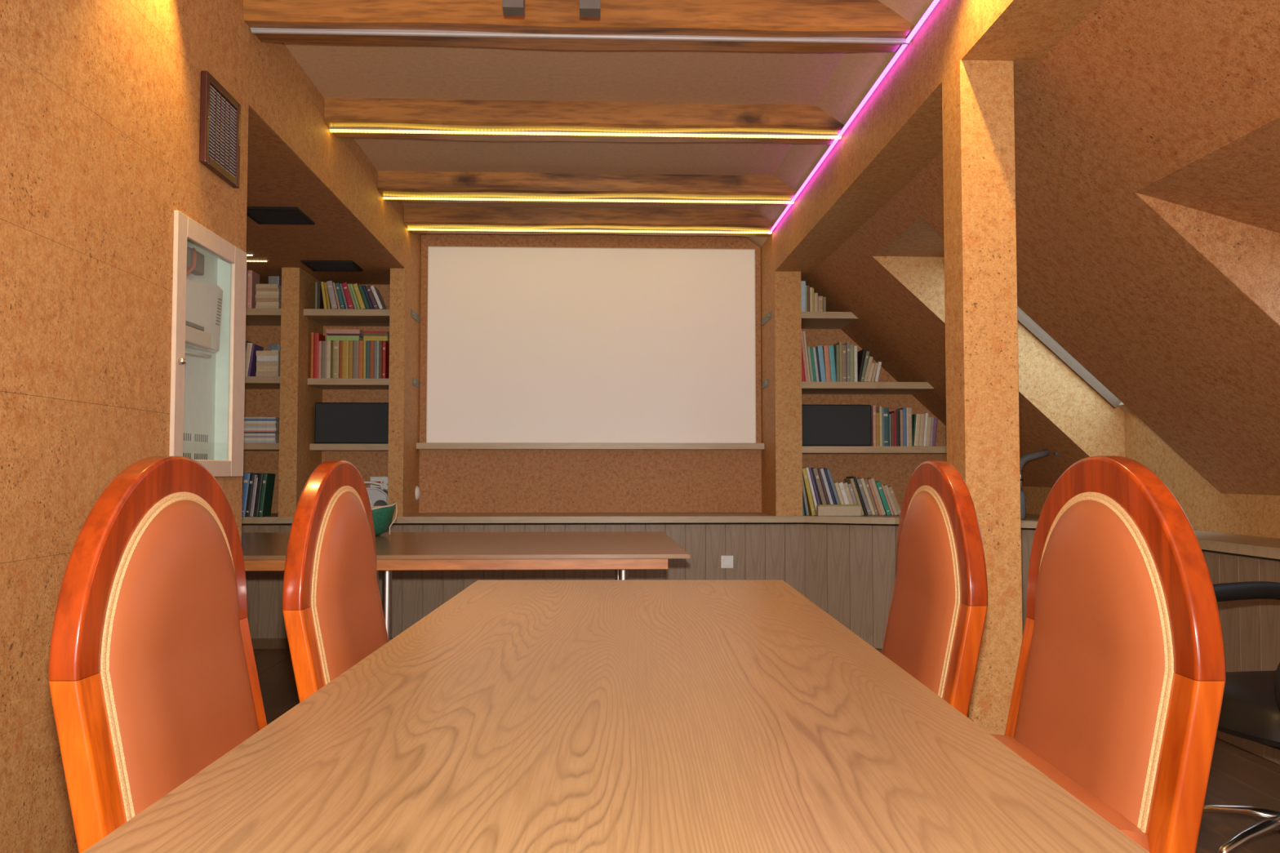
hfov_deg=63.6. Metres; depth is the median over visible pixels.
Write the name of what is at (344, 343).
book
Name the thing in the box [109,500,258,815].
cushion
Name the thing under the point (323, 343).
book
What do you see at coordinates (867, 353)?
book
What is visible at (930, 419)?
book
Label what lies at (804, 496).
book
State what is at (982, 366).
column
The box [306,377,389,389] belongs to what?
wall shelf
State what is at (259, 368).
book
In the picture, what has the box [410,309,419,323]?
metal bracket
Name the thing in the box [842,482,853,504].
book
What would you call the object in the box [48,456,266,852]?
dining chair
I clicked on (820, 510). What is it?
book
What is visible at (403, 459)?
column
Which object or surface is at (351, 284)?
book
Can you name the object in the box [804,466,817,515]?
book
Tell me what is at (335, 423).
loudspeaker
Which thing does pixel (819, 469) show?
book
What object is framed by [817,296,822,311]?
book
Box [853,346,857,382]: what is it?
book
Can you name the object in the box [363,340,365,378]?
book
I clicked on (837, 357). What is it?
book
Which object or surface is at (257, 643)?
baseboard
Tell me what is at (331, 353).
book
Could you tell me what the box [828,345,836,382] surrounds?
book
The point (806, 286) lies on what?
book
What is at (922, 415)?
book
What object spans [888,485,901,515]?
book
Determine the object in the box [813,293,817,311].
book
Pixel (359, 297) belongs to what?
book
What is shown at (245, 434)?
book
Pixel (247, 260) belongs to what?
light strip
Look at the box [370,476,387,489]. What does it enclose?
wall socket
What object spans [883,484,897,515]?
book
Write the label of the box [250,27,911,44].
light strip
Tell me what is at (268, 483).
book
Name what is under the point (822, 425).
loudspeaker
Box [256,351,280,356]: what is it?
book
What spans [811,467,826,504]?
book
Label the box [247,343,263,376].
book
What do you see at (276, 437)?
book
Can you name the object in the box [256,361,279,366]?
book
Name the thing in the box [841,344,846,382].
book
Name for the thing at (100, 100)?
wall
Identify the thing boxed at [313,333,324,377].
book
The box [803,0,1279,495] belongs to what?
ceiling
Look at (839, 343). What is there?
book
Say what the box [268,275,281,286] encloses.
book
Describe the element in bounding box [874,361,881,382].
book
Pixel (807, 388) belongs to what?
wall shelf
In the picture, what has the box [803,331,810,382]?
book
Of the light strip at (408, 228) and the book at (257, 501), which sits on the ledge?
the book at (257, 501)
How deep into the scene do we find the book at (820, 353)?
6.59 m
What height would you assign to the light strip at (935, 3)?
0.014 m
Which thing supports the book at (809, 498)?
on the ledge
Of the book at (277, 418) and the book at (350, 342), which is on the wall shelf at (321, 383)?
the book at (350, 342)
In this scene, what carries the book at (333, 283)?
on the wall shelf at (324, 317)
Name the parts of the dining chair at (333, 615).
braid trim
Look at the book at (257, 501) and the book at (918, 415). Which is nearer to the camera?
the book at (257, 501)
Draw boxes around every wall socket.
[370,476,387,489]
[720,555,733,568]
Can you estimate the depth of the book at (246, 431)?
6.45 m
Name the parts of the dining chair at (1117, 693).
braid trim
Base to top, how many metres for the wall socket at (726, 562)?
0.078 m
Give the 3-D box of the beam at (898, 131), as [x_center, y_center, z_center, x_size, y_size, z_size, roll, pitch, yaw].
[1.138,-1.338,2.382,0.244,0.360,9.450,0,-2,-2]
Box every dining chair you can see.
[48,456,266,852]
[282,460,388,702]
[881,460,987,716]
[990,456,1226,852]
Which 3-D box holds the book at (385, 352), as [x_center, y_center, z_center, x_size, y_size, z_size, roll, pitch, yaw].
[-1.644,-0.423,6.693,0.021,0.240,0.154,0,-2,-2]
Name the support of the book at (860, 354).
on the wall shelf at (807, 388)
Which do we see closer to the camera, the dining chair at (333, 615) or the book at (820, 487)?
the dining chair at (333, 615)
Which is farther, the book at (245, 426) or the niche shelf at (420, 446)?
the niche shelf at (420, 446)
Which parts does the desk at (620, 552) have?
leg, leg, leg, leg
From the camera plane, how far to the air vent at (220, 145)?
3.24 m
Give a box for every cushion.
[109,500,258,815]
[315,491,387,681]
[882,491,955,695]
[990,733,1149,852]
[1013,500,1164,826]
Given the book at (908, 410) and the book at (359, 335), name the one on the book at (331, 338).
the book at (359, 335)
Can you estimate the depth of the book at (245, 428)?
6.46 m
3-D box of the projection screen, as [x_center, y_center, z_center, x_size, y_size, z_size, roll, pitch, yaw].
[-0.323,-0.551,6.997,2.221,1.329,0.021,0,-2,-2]
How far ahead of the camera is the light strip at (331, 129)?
4.64 m
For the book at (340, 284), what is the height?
0.166 m
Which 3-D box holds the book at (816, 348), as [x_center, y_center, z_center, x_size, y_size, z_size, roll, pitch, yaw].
[1.136,-0.390,6.681,0.036,0.219,0.179,0,-2,-2]
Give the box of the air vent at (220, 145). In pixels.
[199,70,240,188]
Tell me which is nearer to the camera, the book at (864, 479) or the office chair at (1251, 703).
the office chair at (1251, 703)
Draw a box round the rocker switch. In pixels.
[723,558,731,566]
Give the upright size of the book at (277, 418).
0.010 m
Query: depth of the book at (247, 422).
6.45 m
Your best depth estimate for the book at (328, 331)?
6.62 m
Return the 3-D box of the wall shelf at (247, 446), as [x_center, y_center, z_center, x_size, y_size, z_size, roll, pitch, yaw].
[-2.720,0.133,6.657,0.977,0.042,0.480,0,-2,-2]
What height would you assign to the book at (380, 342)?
0.240 m
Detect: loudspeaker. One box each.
[314,402,388,444]
[801,404,871,446]
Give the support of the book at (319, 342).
on the wall shelf at (321, 383)
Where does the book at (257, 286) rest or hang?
on the book at (256, 289)
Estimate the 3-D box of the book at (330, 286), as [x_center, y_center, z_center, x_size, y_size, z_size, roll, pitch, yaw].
[-1.944,-0.826,6.574,0.070,0.181,0.145,0,-2,-2]
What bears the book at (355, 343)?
on the wall shelf at (321, 383)
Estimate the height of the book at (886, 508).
0.216 m
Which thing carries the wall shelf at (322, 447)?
attached to the wall at (451, 481)
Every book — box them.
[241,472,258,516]
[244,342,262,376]
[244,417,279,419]
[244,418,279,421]
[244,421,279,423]
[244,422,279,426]
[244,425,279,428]
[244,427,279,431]
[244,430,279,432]
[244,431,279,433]
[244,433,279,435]
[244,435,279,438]
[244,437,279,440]
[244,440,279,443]
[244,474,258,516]
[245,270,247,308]
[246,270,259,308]
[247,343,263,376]
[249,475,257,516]
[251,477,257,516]
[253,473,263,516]
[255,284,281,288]
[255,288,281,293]
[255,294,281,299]
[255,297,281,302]
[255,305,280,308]
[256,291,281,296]
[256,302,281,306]
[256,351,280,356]
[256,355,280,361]
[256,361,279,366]
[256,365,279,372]
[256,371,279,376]
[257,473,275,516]
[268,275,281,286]
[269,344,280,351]
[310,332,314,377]
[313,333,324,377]
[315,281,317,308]
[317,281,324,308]
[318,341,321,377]
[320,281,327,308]
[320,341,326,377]
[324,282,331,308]
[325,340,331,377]
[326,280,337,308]
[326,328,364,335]
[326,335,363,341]
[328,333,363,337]
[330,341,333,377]
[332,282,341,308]
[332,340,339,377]
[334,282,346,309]
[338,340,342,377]
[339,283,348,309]
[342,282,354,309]
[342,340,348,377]
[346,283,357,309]
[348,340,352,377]
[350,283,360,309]
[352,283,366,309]
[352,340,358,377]
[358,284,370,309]
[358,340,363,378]
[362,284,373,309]
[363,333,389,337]
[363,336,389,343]
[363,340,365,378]
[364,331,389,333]
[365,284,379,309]
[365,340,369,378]
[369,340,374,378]
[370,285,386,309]
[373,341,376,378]
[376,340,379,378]
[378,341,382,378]
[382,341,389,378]
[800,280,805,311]
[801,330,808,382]
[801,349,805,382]
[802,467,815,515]
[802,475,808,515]
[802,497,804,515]
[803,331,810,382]
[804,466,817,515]
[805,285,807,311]
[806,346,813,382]
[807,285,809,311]
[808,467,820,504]
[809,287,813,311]
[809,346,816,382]
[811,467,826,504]
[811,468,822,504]
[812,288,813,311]
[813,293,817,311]
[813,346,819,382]
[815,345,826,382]
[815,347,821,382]
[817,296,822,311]
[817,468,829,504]
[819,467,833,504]
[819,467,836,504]
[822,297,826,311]
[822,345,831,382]
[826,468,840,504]
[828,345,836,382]
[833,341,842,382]
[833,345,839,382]
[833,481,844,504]
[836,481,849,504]
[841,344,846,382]
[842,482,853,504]
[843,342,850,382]
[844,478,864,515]
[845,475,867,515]
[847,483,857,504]
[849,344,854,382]
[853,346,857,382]
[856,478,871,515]
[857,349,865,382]
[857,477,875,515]
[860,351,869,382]
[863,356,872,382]
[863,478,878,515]
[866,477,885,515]
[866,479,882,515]
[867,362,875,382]
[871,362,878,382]
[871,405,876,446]
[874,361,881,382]
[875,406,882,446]
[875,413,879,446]
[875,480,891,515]
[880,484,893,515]
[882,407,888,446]
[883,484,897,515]
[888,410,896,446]
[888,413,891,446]
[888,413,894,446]
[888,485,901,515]
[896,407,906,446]
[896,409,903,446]
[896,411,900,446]
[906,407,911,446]
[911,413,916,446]
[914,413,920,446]
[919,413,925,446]
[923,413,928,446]
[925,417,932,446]
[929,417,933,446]
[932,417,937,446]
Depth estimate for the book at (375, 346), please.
6.61 m
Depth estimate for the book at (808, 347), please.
6.58 m
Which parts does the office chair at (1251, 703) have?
star leg, armrest, star leg, seat, armrest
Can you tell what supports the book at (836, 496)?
on the ledge
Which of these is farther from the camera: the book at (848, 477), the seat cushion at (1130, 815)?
the book at (848, 477)
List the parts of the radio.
carry handle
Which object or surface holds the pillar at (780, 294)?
attached to the wall at (451, 481)
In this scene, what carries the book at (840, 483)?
on the ledge
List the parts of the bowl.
rim cord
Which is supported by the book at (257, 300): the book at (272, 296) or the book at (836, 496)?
the book at (272, 296)
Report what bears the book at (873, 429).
on the wall shelf at (806, 450)
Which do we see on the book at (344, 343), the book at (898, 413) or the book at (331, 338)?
the book at (331, 338)
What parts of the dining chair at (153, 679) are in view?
braid trim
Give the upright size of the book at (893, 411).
0.226 m
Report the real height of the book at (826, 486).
0.299 m
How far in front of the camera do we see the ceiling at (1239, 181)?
3.16 m
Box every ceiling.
[246,106,404,284]
[283,0,933,248]
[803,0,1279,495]
[871,116,1279,257]
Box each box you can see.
[185,320,211,349]
[186,246,204,275]
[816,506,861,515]
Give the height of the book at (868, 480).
0.230 m
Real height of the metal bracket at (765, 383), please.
0.050 m
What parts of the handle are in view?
steel rod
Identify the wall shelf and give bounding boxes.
[243,442,279,451]
[244,376,279,389]
[245,308,280,325]
[303,308,389,326]
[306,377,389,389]
[309,444,388,451]
[801,311,857,328]
[801,382,933,394]
[802,446,946,453]
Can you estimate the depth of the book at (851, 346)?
6.60 m
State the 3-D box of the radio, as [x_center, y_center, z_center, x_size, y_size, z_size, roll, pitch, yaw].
[-1.755,0.456,6.566,0.339,0.216,0.150,0,-2,-2]
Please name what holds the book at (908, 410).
on the wall shelf at (806, 450)
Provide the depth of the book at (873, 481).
6.53 m
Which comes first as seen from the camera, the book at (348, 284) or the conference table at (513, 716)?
the conference table at (513, 716)
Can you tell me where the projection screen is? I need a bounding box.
[426,246,755,443]
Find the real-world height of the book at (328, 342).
0.243 m
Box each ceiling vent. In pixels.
[246,206,315,224]
[301,260,363,271]
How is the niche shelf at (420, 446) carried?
attached to the wall at (451, 481)
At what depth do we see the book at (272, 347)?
6.67 m
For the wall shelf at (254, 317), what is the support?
attached to the wall at (451, 481)
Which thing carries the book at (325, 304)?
on the wall shelf at (324, 317)
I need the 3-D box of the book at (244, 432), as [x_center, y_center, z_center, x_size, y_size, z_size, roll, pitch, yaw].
[-2.400,0.043,6.532,0.240,0.007,0.170,0,-2,-2]
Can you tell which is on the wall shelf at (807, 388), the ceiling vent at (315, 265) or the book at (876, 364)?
the book at (876, 364)
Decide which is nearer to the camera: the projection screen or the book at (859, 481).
the book at (859, 481)
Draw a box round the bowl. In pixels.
[371,501,397,536]
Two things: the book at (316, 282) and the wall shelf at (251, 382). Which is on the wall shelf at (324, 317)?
the book at (316, 282)
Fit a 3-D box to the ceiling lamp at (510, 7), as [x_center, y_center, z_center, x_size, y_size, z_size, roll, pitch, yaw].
[-0.386,-1.381,3.150,0.100,0.235,0.090,0,-2,-2]
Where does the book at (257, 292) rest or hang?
on the book at (272, 296)
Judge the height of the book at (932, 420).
0.185 m
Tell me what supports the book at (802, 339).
on the wall shelf at (807, 388)
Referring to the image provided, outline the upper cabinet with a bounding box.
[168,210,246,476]
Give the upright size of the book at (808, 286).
0.171 m
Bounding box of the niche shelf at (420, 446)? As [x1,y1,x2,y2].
[416,442,764,449]
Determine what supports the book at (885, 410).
on the wall shelf at (806, 450)
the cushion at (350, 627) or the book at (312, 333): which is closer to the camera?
the cushion at (350, 627)
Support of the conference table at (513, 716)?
on the floor
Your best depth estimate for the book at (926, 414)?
6.60 m
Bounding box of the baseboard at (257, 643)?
[251,637,394,648]
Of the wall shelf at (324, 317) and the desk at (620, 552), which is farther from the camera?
the wall shelf at (324, 317)
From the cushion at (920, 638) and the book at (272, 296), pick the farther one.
the book at (272, 296)
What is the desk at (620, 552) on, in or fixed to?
on the floor
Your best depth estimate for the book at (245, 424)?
6.45 m
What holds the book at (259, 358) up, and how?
on the book at (258, 363)
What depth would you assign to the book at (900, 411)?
6.59 m
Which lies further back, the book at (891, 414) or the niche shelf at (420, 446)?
the niche shelf at (420, 446)
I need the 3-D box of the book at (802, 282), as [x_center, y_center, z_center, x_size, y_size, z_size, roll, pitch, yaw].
[1.042,-0.828,6.686,0.031,0.199,0.172,0,-2,-2]
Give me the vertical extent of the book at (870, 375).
0.125 m
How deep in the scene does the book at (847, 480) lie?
6.52 m
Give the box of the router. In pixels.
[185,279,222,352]
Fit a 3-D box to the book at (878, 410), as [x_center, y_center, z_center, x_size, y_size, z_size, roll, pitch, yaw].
[1.534,0.003,6.668,0.017,0.253,0.161,0,-2,-2]
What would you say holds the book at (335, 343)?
on the wall shelf at (321, 383)
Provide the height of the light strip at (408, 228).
0.016 m
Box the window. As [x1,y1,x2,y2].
[1017,306,1131,412]
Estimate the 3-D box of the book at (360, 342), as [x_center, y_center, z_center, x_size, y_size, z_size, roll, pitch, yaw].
[-1.790,-0.425,6.682,0.027,0.243,0.162,0,-2,-2]
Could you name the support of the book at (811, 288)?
on the wall shelf at (810, 320)
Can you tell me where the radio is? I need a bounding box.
[364,481,387,506]
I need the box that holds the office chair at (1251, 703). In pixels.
[1202,581,1279,852]
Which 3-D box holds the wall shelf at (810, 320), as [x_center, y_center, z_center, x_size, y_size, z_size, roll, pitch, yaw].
[1.195,-0.700,6.840,0.381,0.042,0.500,0,-2,-2]
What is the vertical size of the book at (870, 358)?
0.165 m
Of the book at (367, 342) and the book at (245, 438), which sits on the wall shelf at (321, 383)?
the book at (367, 342)
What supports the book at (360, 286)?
on the wall shelf at (324, 317)
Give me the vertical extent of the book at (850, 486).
0.202 m
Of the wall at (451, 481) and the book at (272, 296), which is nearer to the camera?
the book at (272, 296)
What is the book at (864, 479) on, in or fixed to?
on the ledge
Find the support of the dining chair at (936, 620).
on the floor
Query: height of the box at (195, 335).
0.062 m
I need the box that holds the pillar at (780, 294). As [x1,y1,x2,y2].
[760,271,802,515]
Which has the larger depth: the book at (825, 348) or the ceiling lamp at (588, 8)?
the book at (825, 348)
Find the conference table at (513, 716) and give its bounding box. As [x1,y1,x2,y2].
[82,580,1149,852]
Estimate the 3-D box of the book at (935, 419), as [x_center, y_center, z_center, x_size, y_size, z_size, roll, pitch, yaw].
[1.883,0.038,6.693,0.040,0.186,0.181,0,-2,-2]
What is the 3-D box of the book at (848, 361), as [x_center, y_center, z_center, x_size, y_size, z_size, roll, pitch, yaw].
[1.329,-0.407,6.676,0.021,0.253,0.173,0,-2,-2]
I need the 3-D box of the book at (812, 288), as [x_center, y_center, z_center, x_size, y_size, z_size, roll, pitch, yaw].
[1.106,-0.805,6.698,0.010,0.154,0.174,0,-2,-2]
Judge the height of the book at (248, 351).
0.215 m
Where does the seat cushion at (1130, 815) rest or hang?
on the dining chair at (1117, 693)
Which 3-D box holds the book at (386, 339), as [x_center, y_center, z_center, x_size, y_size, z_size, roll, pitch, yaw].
[-1.700,-0.562,6.712,0.154,0.031,0.170,0,-2,-2]
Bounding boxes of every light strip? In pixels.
[246,259,269,262]
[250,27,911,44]
[328,127,842,138]
[382,195,794,203]
[407,227,772,233]
[768,0,941,234]
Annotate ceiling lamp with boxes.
[502,0,524,16]
[579,0,599,17]
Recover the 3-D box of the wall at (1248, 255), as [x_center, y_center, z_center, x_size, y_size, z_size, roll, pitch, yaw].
[2.170,-0.278,2.904,1.092,1.006,0.960,0,-2,-2]
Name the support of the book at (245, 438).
on the book at (245, 442)
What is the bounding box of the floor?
[253,648,1279,852]
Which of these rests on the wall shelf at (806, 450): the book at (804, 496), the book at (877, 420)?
the book at (877, 420)
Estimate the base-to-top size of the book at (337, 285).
0.169 m
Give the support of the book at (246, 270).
on the wall shelf at (254, 317)
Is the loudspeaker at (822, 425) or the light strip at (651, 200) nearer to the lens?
the light strip at (651, 200)
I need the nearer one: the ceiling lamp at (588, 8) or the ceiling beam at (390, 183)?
the ceiling lamp at (588, 8)
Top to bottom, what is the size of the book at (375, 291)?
0.153 m
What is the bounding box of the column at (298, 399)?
[278,267,323,516]
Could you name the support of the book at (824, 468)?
on the ledge
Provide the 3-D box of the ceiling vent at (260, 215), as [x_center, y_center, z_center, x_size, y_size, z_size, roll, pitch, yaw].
[-1.783,-1.036,5.077,0.280,0.012,0.310,0,-2,-2]
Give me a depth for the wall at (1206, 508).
4.91 m
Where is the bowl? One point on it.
(382, 515)
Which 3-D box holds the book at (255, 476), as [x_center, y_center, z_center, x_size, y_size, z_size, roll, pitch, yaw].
[-2.384,0.429,6.431,0.040,0.257,0.153,0,-2,-2]
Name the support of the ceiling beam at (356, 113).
attached to the ceiling at (837, 82)
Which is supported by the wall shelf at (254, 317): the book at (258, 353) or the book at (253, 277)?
the book at (253, 277)
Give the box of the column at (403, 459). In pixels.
[387,268,421,516]
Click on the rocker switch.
(726, 562)
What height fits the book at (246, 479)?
0.270 m
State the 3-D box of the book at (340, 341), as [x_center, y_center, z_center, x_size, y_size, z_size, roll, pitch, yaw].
[-1.918,-0.424,6.689,0.017,0.243,0.170,0,-2,-2]
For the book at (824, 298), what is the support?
on the wall shelf at (810, 320)
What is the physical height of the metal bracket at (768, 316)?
0.050 m
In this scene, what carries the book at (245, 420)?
on the book at (247, 422)
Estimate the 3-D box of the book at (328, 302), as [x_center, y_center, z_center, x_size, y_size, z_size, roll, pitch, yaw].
[-1.975,-0.821,6.579,0.044,0.172,0.145,0,-2,-2]
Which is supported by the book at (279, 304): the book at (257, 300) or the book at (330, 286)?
the book at (257, 300)
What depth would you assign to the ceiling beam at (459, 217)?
6.43 m
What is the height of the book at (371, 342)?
0.243 m
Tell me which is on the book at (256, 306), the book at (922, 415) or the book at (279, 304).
the book at (279, 304)
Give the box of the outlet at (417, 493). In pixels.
[414,485,420,500]
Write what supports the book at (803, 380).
on the wall shelf at (807, 388)
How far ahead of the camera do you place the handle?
5.90 m
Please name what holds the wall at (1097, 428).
attached to the wall at (1206, 508)
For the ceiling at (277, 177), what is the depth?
5.40 m
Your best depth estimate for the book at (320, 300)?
6.50 m
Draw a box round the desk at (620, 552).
[241,531,690,641]
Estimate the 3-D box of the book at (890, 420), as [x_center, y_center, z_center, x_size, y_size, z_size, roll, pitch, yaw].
[1.594,0.027,6.670,0.010,0.206,0.162,0,-2,-2]
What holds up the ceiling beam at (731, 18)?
attached to the ceiling at (837, 82)
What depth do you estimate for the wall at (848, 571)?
6.35 m
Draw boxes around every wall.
[0,0,421,852]
[241,522,1279,764]
[243,233,946,513]
[872,223,1124,457]
[1022,411,1279,538]
[1136,192,1279,325]
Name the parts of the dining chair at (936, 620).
braid trim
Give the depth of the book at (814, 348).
6.59 m
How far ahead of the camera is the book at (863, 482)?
6.52 m
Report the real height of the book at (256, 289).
0.021 m
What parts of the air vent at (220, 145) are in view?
plate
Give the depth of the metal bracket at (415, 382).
6.72 m
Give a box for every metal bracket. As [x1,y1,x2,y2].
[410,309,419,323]
[412,377,418,387]
[761,310,771,326]
[761,378,768,389]
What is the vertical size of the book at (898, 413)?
0.223 m
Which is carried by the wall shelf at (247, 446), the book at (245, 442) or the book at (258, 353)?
the book at (245, 442)
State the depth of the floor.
3.63 m
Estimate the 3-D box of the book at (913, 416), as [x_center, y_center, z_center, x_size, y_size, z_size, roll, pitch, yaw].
[1.749,0.027,6.668,0.028,0.206,0.152,0,-2,-2]
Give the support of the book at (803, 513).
on the ledge
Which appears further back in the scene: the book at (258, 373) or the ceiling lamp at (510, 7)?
the book at (258, 373)
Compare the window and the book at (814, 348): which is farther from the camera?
the book at (814, 348)
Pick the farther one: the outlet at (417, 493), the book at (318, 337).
the outlet at (417, 493)
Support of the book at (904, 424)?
on the wall shelf at (806, 450)
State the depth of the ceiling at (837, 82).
4.43 m
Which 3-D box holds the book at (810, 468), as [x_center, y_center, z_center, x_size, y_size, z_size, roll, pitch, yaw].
[1.105,0.413,6.582,0.088,0.302,0.152,0,-2,-2]
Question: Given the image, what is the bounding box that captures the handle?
[1019,448,1048,519]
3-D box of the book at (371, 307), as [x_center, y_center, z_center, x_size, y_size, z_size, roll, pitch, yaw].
[-1.721,-0.813,6.595,0.074,0.156,0.158,0,-2,-2]
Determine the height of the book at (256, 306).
0.021 m
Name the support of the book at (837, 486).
on the ledge
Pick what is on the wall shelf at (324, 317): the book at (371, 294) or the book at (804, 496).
the book at (371, 294)
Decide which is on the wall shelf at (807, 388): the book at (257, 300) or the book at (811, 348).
the book at (811, 348)
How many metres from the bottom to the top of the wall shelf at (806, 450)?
0.042 m
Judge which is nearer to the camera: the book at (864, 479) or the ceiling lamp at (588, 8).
the ceiling lamp at (588, 8)
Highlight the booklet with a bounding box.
[817,504,859,506]
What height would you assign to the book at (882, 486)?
0.199 m
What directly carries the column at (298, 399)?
attached to the wall at (451, 481)
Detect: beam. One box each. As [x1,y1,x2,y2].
[243,0,915,52]
[324,97,844,144]
[377,170,796,204]
[404,206,775,236]
[760,0,1103,286]
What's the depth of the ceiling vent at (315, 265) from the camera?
6.29 m
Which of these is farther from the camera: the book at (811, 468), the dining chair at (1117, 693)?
the book at (811, 468)
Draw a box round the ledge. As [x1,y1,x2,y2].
[241,512,1279,559]
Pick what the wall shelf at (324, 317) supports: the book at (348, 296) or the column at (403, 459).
the book at (348, 296)
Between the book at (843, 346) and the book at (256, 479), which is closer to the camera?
the book at (256, 479)
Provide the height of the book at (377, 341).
0.243 m
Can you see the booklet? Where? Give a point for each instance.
(817, 504)
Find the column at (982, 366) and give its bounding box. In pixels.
[942,59,1022,735]
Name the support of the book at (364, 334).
on the book at (386, 339)
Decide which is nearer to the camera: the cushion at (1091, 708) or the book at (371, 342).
the cushion at (1091, 708)
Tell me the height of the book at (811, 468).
0.295 m
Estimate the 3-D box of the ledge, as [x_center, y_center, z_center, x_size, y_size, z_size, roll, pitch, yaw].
[-0.151,0.398,2.256,5.780,0.040,9.450,0,-2,-2]

